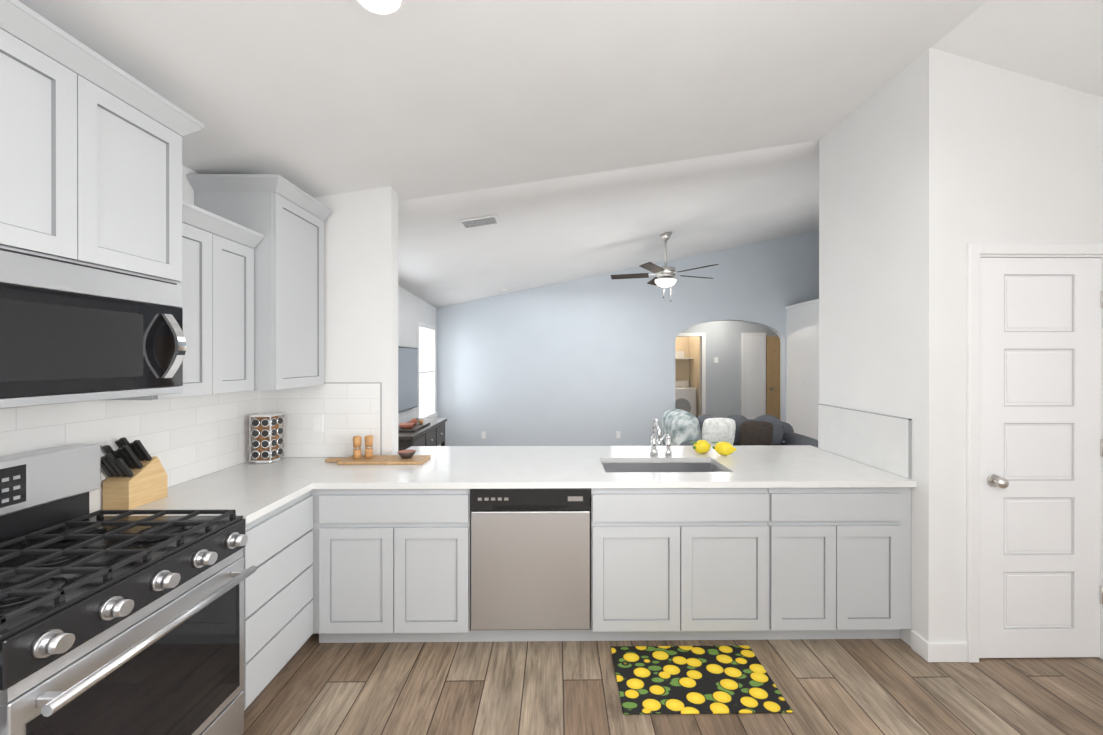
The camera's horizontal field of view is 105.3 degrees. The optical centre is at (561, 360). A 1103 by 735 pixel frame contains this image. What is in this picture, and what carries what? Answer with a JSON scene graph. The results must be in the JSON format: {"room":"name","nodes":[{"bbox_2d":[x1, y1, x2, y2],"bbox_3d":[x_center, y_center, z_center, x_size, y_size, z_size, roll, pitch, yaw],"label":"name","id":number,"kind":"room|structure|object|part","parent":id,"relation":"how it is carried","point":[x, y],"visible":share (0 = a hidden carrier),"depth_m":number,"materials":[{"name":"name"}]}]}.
{"room":"kitchen","nodes":[
{"label":"kitchen","id":0,"kind":"room"},
{"bbox_2d":[182,165,435,423],"bbox_3d":[-2.075,-0.600,2.689,0.150,4.300,8.700,0,0,-1],"label":"wall","id":1,"kind":"structure","parent":0,"point":[413,309],"depth_m":5.55,"materials":[{"name":"paint"}]},
{"bbox_2d":[0,0,203,281],"bbox_3d":[-1.740,-0.656,1.343,0.487,0.673,0.854,0,0,-1],"label":"upper cabinet","id":2,"kind":"object","parent":1,"relation":"attached to","point":[90,156],"visible":0.98,"depth_m":1.36,"materials":[{"name":"grey paint"}]},
{"bbox_2d":[0,246,185,408],"bbox_3d":[-1.727,-0.092,1.344,0.512,0.448,0.752,0,0,-1],"label":"microwave","id":3,"kind":"object","parent":2,"relation":"attached to","point":[72,331],"visible":1,"depth_m":1.36,"materials":[{"name":"silver metal"}]},
{"bbox_2d":[0,390,259,512],"bbox_3d":[-1.981,0.402,1.317,0.008,0.476,2.950,0,0,-1],"label":"tile backsplash","id":4,"kind":"structure","parent":1,"relation":"attached to","point":[183,439],"depth_m":2.07,"materials":[{"name":"white tile"}]},
{"bbox_2d":[108,200,263,399],"bbox_3d":[-1.802,-0.261,2.005,0.377,0.845,0.564,0,0,-1],"label":"upper cabinet","id":5,"kind":"object","parent":1,"relation":"attached to","point":[217,282],"visible":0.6,"depth_m":2.02,"materials":[{"name":"grey paint"}]},
{"bbox_3d":[-1.672,-0.224,2.006,0.020,0.764,0.550,0,0,-1],"label":"door","id":6,"kind":"part","parent":5,"relation":"part of","materials":[{"name":"grey paint"}]},
{"bbox_2d":[398,346,417,412],"bbox_3d":[-1.986,0.227,5.016,0.076,0.800,1.450,0,0,-1],"label":"wall-mounted tv","id":7,"kind":"object","parent":1,"relation":"attached to","point":[407,378],"visible":0.44,"depth_m":5.34,"materials":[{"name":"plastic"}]},
{"bbox_2d":[417,321,436,417],"bbox_3d":[-2.022,0.169,6.366,0.034,1.450,0.890,0,0,-1],"label":"window","id":8,"kind":"structure","parent":1,"relation":"in","point":[426,347],"depth_m":6.34,"materials":[{"name":"white glass"}]},
{"bbox_2d":[313,186,397,454],"bbox_3d":[-1.567,-0.600,2.855,0.870,4.300,0.120,0,0,-1],"label":"wall","id":9,"kind":"structure","parent":0,"point":[361,286],"depth_m":2.80,"materials":[{"name":"paint"}]},
{"bbox_2d":[187,174,331,389],"bbox_3d":[-1.752,-0.417,2.506,0.487,1.155,0.532,0,0,-1],"label":"upper cabinet","id":10,"kind":"object","parent":9,"relation":"attached to","point":[284,217],"visible":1,"depth_m":2.33,"materials":[{"name":"grey paint"}]},
{"bbox_3d":[-1.568,-0.380,2.530,0.020,1.074,0.473,0,0,-1],"label":"door","id":11,"kind":"part","parent":10,"relation":"part of","materials":[{"name":"grey paint"}]},
{"bbox_2d":[260,382,381,456],"bbox_3d":[-1.594,0.391,2.791,0.798,0.494,0.010,0,0,-1],"label":"tile backsplash","id":12,"kind":"structure","parent":9,"relation":"attached to","point":[349,411],"depth_m":2.79,"materials":[{"name":"white tile"}]},
{"bbox_2d":[312,414,322,431],"bbox_3d":[-1.611,0.412,2.784,0.070,0.115,0.006,0,0,-1],"label":"outlet","id":13,"kind":"object","parent":12,"relation":"attached to","point":[317,422],"visible":1,"depth_m":2.78,"materials":[{"name":"white plastic"}]},
{"bbox_2d":[18,0,1102,200],"bbox_3d":[1.023,-1.492,0.647,6.400,1.049,4.850,0,0,-1],"label":"ceiling","id":14,"kind":"structure","parent":0,"point":[416,99],"depth_m":1.97,"materials":[{"name":"paint"}]},
{"bbox_2d":[351,0,407,18],"bbox_3d":[-0.615,-1.230,1.414,0.189,0.036,0.190,0,0,-1],"label":"recessed light","id":15,"kind":"object","parent":14,"relation":"in","point":[384,9],"visible":1,"depth_m":1.46,"materials":[{"name":"white"}]},
{"bbox_2d":[398,140,818,307],"bbox_3d":[1.835,-1.688,5.854,8.162,1.730,5.554,0,0,-1],"label":"ceiling","id":16,"kind":"structure","parent":0,"point":[552,231],"depth_m":4.21,"materials":[{"name":"paint"}]},
{"bbox_2d":[458,215,500,228],"bbox_3d":[-0.709,-1.205,3.653,0.337,0.063,0.190,0,0,-1],"label":"ceiling vent","id":17,"kind":"object","parent":16,"relation":"in","point":[479,221],"visible":0.98,"depth_m":3.63,"materials":[{"name":"white metal"}]},
{"bbox_2d":[499,288,507,292],"bbox_3d":[-0.899,-1.092,6.551,0.134,0.060,0.130,0,0,-1],"label":"smoke detector","id":18,"kind":"object","parent":16,"relation":"attached to","point":[503,290],"visible":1,"depth_m":6.51,"materials":[{"name":"white plastic"}]},
{"bbox_2d":[610,232,718,301],"bbox_3d":[1.248,-1.122,5.115,1.292,0.829,1.243,0,0,-1],"label":"ceiling fan","id":19,"kind":"object","parent":16,"relation":"hanging from","point":[664,275],"visible":0.98,"depth_m":5.01,"materials":[{"name":"silver metal"}]},
{"bbox_3d":[1.254,-1.254,5.075,0.230,0.565,0.230,0,0,-1],"label":"motor","id":20,"kind":"part","parent":19,"relation":"part of","materials":[{"name":"silver metal"}]},
{"bbox_2d":[436,230,818,445],"bbox_3d":[1.853,-0.607,7.008,8.100,4.300,0.150,0,0,-1],"label":"wall","id":21,"kind":"structure","parent":0,"point":[588,361],"depth_m":6.92,"materials":[{"name":"paint"}]},
{"bbox_2d":[481,432,485,438],"bbox_3d":[-1.276,1.216,6.897,0.070,0.115,0.004,0,0,-1],"label":"electrical outlet","id":22,"kind":"object","parent":21,"relation":"attached to","point":[483,435],"visible":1,"depth_m":6.89,"materials":[{"name":"white plastic"}]},
{"bbox_2d":[242,633,1102,734],"bbox_3d":[1.861,1.578,3.961,8.150,0.060,11.450,0,0,-1],"label":"floor","id":23,"kind":"structure","parent":0,"point":[314,686],"depth_m":1.96,"materials":[{"name":"brown wood"}]},
{"bbox_2d":[0,443,256,734],"bbox_3d":[-1.598,0.945,1.347,0.754,1.215,0.756,0,0,-1],"label":"gas range","id":24,"kind":"object","parent":23,"relation":"on","point":[124,622],"visible":0.98,"depth_m":1.36,"materials":[{"name":"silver metal"}]},
{"bbox_2d":[242,490,312,710],"bbox_3d":[-1.654,1.113,2.261,0.678,0.875,1.060,0,0,-1],"label":"base cabinet","id":25,"kind":"object","parent":23,"relation":"on","point":[278,595],"visible":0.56,"depth_m":1.95,"materials":[{"name":"grey paint"}]},
{"bbox_2d":[311,489,478,642],"bbox_3d":[-0.913,1.113,2.524,0.844,0.876,0.600,0,0,-1],"label":"base cabinet","id":26,"kind":"object","parent":23,"relation":"on","point":[391,565],"depth_m":2.23,"materials":[{"name":"grey paint"}]},
{"bbox_2d":[471,488,589,629],"bbox_3d":[-0.168,1.061,2.521,0.636,0.768,0.584,0,0,-1],"label":"dishwasher","id":27,"kind":"object","parent":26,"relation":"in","point":[530,559],"visible":0.92,"depth_m":2.23,"materials":[{"name":"silver metal"}]},
{"bbox_2d":[398,418,446,450],"bbox_3d":[-1.792,1.171,5.145,0.439,0.750,1.400,0,0,-1],"label":"console table","id":28,"kind":"object","parent":23,"relation":"on","point":[432,433],"visible":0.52,"depth_m":5.03,"materials":[{"name":"brown wood"}]},
{"bbox_2d":[398,418,429,431],"bbox_3d":[-1.785,0.746,4.994,0.280,0.099,0.600,0,0,-1],"label":"decorative tray","id":29,"kind":"object","parent":28,"relation":"on","point":[413,425],"visible":1,"depth_m":4.85,"materials":[{"name":"brown wood"}]},
{"bbox_2d":[587,495,774,640],"bbox_3d":[0.631,1.241,2.542,0.950,0.620,0.600,0,0,-1],"label":"base cabinet","id":30,"kind":"object","parent":23,"relation":"on","point":[663,567],"depth_m":2.25,"materials":[{"name":"grey paint"}]},
{"bbox_2d":[675,380,695,416],"bbox_3d":[2.529,0.990,9.177,0.640,1.100,0.591,0,0,-1],"label":"washer","id":31,"kind":"object","parent":23,"relation":"on","point":[685,396],"visible":0.4,"depth_m":8.89,"materials":[{"name":"white metal"}]},
{"bbox_2d":[611,645,792,714],"bbox_3d":[0.642,1.545,2.062,0.750,0.010,0.430,0,0,-1],"label":"mat","id":32,"kind":"object","parent":23,"relation":"on","point":[737,679],"visible":1,"depth_m":2.02,"materials":[{"name":"fabric"}]},
{"bbox_2d":[661,409,817,447],"bbox_3d":[2.155,1.076,5.077,1.762,0.940,1.102,0,0,-1],"label":"sofa","id":33,"kind":"object","parent":23,"relation":"on","point":[682,427],"visible":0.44,"depth_m":4.87,"materials":[{"name":"grey fabric"}]},
{"bbox_2d":[661,409,700,445],"bbox_3d":[1.463,0.896,5.205,0.400,0.600,0.850,0,0,-1],"label":"pillow","id":34,"kind":"object","parent":33,"relation":"on","point":[683,427],"depth_m":4.88,"materials":[{"name":"fabric"}]},
{"bbox_3d":[1.454,1.166,5.046,0.300,0.560,1.070,0,0,-1],"label":"arm","id":35,"kind":"part","parent":33,"relation":"part of"},
{"bbox_2d":[696,415,714,432],"bbox_3d":[1.788,0.871,5.204,0.370,0.430,0.360,0,0,-1],"label":"cushion","id":36,"kind":"object","parent":33,"relation":"on","point":[701,418],"depth_m":5.12,"materials":[{"name":"grey fabric"}]},
{"bbox_2d":[701,418,735,445],"bbox_3d":[1.826,0.847,4.904,0.400,0.393,0.189,0,0,-1],"label":"pillow","id":37,"kind":"object","parent":33,"relation":"on","point":[713,429],"depth_m":4.85,"materials":[{"name":"white fabric"}]},
{"bbox_2d":[726,415,748,445],"bbox_3d":[2.168,0.871,5.208,0.370,0.430,0.360,0,0,-1],"label":"cushion","id":38,"kind":"object","parent":33,"relation":"on","point":[739,419],"depth_m":5.08,"materials":[{"name":"grey fabric"}]},
{"bbox_2d":[739,420,773,445],"bbox_3d":[2.256,0.867,4.889,0.379,0.382,0.232,0,0,-1],"label":"pillow","id":39,"kind":"object","parent":33,"relation":"on","point":[752,432],"depth_m":4.84,"materials":[{"name":"brown fabric"}]},
{"bbox_2d":[754,415,782,444],"bbox_3d":[2.548,0.871,5.212,0.370,0.430,0.360,0,0,-1],"label":"cushion","id":40,"kind":"object","parent":33,"relation":"on","point":[777,425],"depth_m":5.08,"materials":[{"name":"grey fabric"}]},
{"bbox_3d":[2.894,1.166,5.062,0.300,0.560,1.070,0,0,-1],"label":"arm","id":41,"kind":"part","parent":33,"relation":"part of"},
{"bbox_2d":[723,487,910,638],"bbox_3d":[1.499,1.113,2.551,0.778,0.876,0.600,0,0,-1],"label":"base cabinet","id":42,"kind":"object","parent":23,"relation":"on","point":[843,554],"depth_m":2.26,"materials":[{"name":"grey paint"}]},
{"bbox_2d":[89,419,916,523],"bbox_3d":[-0.053,0.633,2.456,3.885,0.498,1.415,0,0,-1],"label":"countertop","id":43,"kind":"structure","parent":42,"relation":"on","point":[249,491],"depth_m":2.39,"materials":[{"name":"white stone"}]},
{"bbox_2d":[101,437,167,509],"bbox_3d":[-1.914,0.489,1.873,0.110,0.303,0.229,0,0,-1],"label":"knife block","id":44,"kind":"object","parent":43,"relation":"on","point":[135,472],"visible":0.94,"depth_m":1.83,"materials":[{"name":"brown wood"}]},
{"bbox_2d":[249,413,283,463],"bbox_3d":[-1.875,0.489,2.683,0.140,0.300,0.140,0,0,-1],"label":"spice rack","id":45,"kind":"object","parent":43,"relation":"on","point":[268,440],"visible":1,"depth_m":2.64,"materials":[{"name":"silver metal"}]},
{"bbox_2d":[325,455,430,464],"bbox_3d":[-1.175,0.630,2.681,0.630,0.018,0.190,0,0,-1],"label":"cutting board","id":46,"kind":"object","parent":43,"relation":"on","point":[393,460],"visible":1,"depth_m":2.62,"materials":[{"name":"brown wood"}]},
{"bbox_2d":[353,436,361,458],"bbox_3d":[-1.300,0.548,2.679,0.051,0.144,0.052,0,0,-1],"label":"salt shaker","id":47,"kind":"object","parent":46,"relation":"on","point":[357,454],"visible":1,"depth_m":2.66,"materials":[{"name":"brown wood"}]},
{"bbox_2d":[364,435,372,457],"bbox_3d":[-1.235,0.548,2.700,0.051,0.144,0.052,0,0,-1],"label":"pepper shaker","id":48,"kind":"object","parent":46,"relation":"on","point":[368,446],"visible":1,"depth_m":2.68,"materials":[{"name":"brown wood"}]},
{"bbox_2d":[397,449,415,458],"bbox_3d":[-0.990,0.599,2.693,0.116,0.042,0.116,0,0,-1],"label":"bowl","id":49,"kind":"object","parent":46,"relation":"on","point":[406,454],"visible":0.98,"depth_m":2.66,"materials":[{"name":"grey"}]},
{"bbox_2d":[650,419,671,455],"bbox_3d":[0.677,0.512,2.802,0.148,0.256,0.191,0,0,-1],"label":"faucet","id":50,"kind":"object","parent":43,"relation":"on","point":[653,450],"depth_m":2.85,"materials":[{"name":"silver metal"}]},
{"bbox_2d":[602,463,724,471],"bbox_3d":[0.621,0.778,2.601,0.764,0.208,0.384,0,0,-1],"label":"sink basin","id":51,"kind":"object","parent":43,"relation":"in","point":[608,467],"depth_m":2.78,"materials":[{"name":"silver metal"}]},
{"bbox_2d":[690,440,710,453],"bbox_3d":[0.960,0.593,2.904,0.160,0.092,0.098,0,0,-1],"label":"lemon","id":52,"kind":"object","parent":43,"relation":"on","point":[701,446],"visible":1,"depth_m":2.87,"materials":[{"name":"yellow plant"}]},
{"bbox_2d":[711,442,735,455],"bbox_3d":[1.098,0.593,2.851,0.141,0.092,0.111,0,0,-1],"label":"lemon","id":53,"kind":"object","parent":43,"relation":"on","point":[724,448],"visible":1,"depth_m":2.81,"materials":[{"name":"yellow plant"}]},
{"bbox_2d":[675,337,688,380],"bbox_3d":[2.375,0.315,9.540,1.200,2.450,0.100,0,0,-1],"label":"wall","id":54,"kind":"structure","parent":0,"point":[688,369],"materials":[{"name":"paint"}]},
{"bbox_2d":[675,351,692,358],"bbox_3d":[2.377,-0.150,9.327,0.990,0.220,0.315,0,0,-1],"label":"shelf","id":55,"kind":"object","parent":54,"relation":"attached to","point":[679,354],"visible":0.31,"depth_m":9.19,"materials":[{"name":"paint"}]},
{"bbox_2d":[689,337,699,416],"bbox_3d":[2.931,0.315,8.996,0.100,2.450,0.960,0,0,-1],"label":"wall","id":56,"kind":"structure","parent":0,"point":[694,342],"depth_m":9.05,"materials":[{"name":"paint"}]},
{"bbox_2d":[677,321,777,417],"bbox_3d":[3.187,0.241,8.459,3.500,2.600,0.120,0,0,-1],"label":"wall","id":57,"kind":"structure","parent":0,"point":[723,377],"depth_m":8.40,"materials":[{"name":"paint"}]},
{"bbox_2d":[678,333,705,414],"bbox_3d":[2.393,0.491,8.383,0.950,2.100,0.014,0,0,-1],"label":"door frame","id":58,"kind":"structure","parent":57,"relation":"attached to","point":[703,335],"depth_m":8.38,"materials":[{"name":"white wood"}]},
{"bbox_2d":[741,333,765,418],"bbox_3d":[3.823,0.491,8.380,0.470,2.100,0.048,0,0,-1],"label":"hall door","id":59,"kind":"structure","parent":57,"relation":"in","point":[753,375],"depth_m":8.37,"materials":[{"name":"white wood"}]},
{"bbox_2d":[766,336,779,419],"bbox_3d":[4.408,0.524,8.364,0.660,2.025,0.094,0,0,-1],"label":"hall door","id":60,"kind":"structure","parent":57,"relation":"in","point":[772,375],"depth_m":8.37,"materials":[{"name":"brown wood"}]},
{"bbox_2d":[785,299,818,439],"bbox_3d":[3.824,0.326,5.081,0.220,2.440,3.750,0,0,-1],"label":"wall","id":61,"kind":"structure","parent":0,"point":[802,342],"depth_m":6.47,"materials":[{"name":"white paint"}]},
{"bbox_2d":[819,65,909,644],"bbox_3d":[1.950,-0.600,2.688,0.120,4.300,0.790,0,0,-1],"label":"wall","id":62,"kind":"structure","parent":0,"point":[864,223],"depth_m":2.60,"materials":[{"name":"paint"}]},
{"bbox_2d":[818,404,911,478],"bbox_3d":[1.884,0.476,2.679,0.014,0.324,0.800,0,0,-1],"label":"tile backsplash","id":63,"kind":"structure","parent":62,"relation":"attached to","point":[881,441],"depth_m":2.58,"materials":[{"name":"white tile"}]},
{"bbox_2d":[909,48,1102,645],"bbox_3d":[3.025,-0.599,2.245,2.260,4.300,0.120,0,0,-1],"label":"wall","id":64,"kind":"structure","parent":0,"point":[999,155],"depth_m":2.18,"materials":[{"name":"paint"}]},
{"bbox_2d":[911,630,967,661],"bbox_3d":[2.944,1.501,2.228,2.123,0.100,0.108,0,0,-1],"label":"baseboard","id":65,"kind":"structure","parent":64,"relation":"attached to","point":[923,648],"depth_m":2.17,"materials":[{"name":"white wood"}]},
{"bbox_2d":[966,243,1102,662],"bbox_3d":[2.483,0.473,2.233,0.785,2.155,0.136,0,0,-1],"label":"door frame","id":66,"kind":"structure","parent":64,"relation":"attached to","point":[976,252],"depth_m":2.16,"materials":[{"name":"white wood"}]},
{"bbox_2d":[979,258,1102,657],"bbox_3d":[2.490,0.504,2.176,0.657,2.078,0.109,0,0,-1],"label":"pantry door","id":67,"kind":"structure","parent":64,"relation":"in","point":[1040,455],"depth_m":2.19,"materials":[{"name":"white wood"}]}
]}

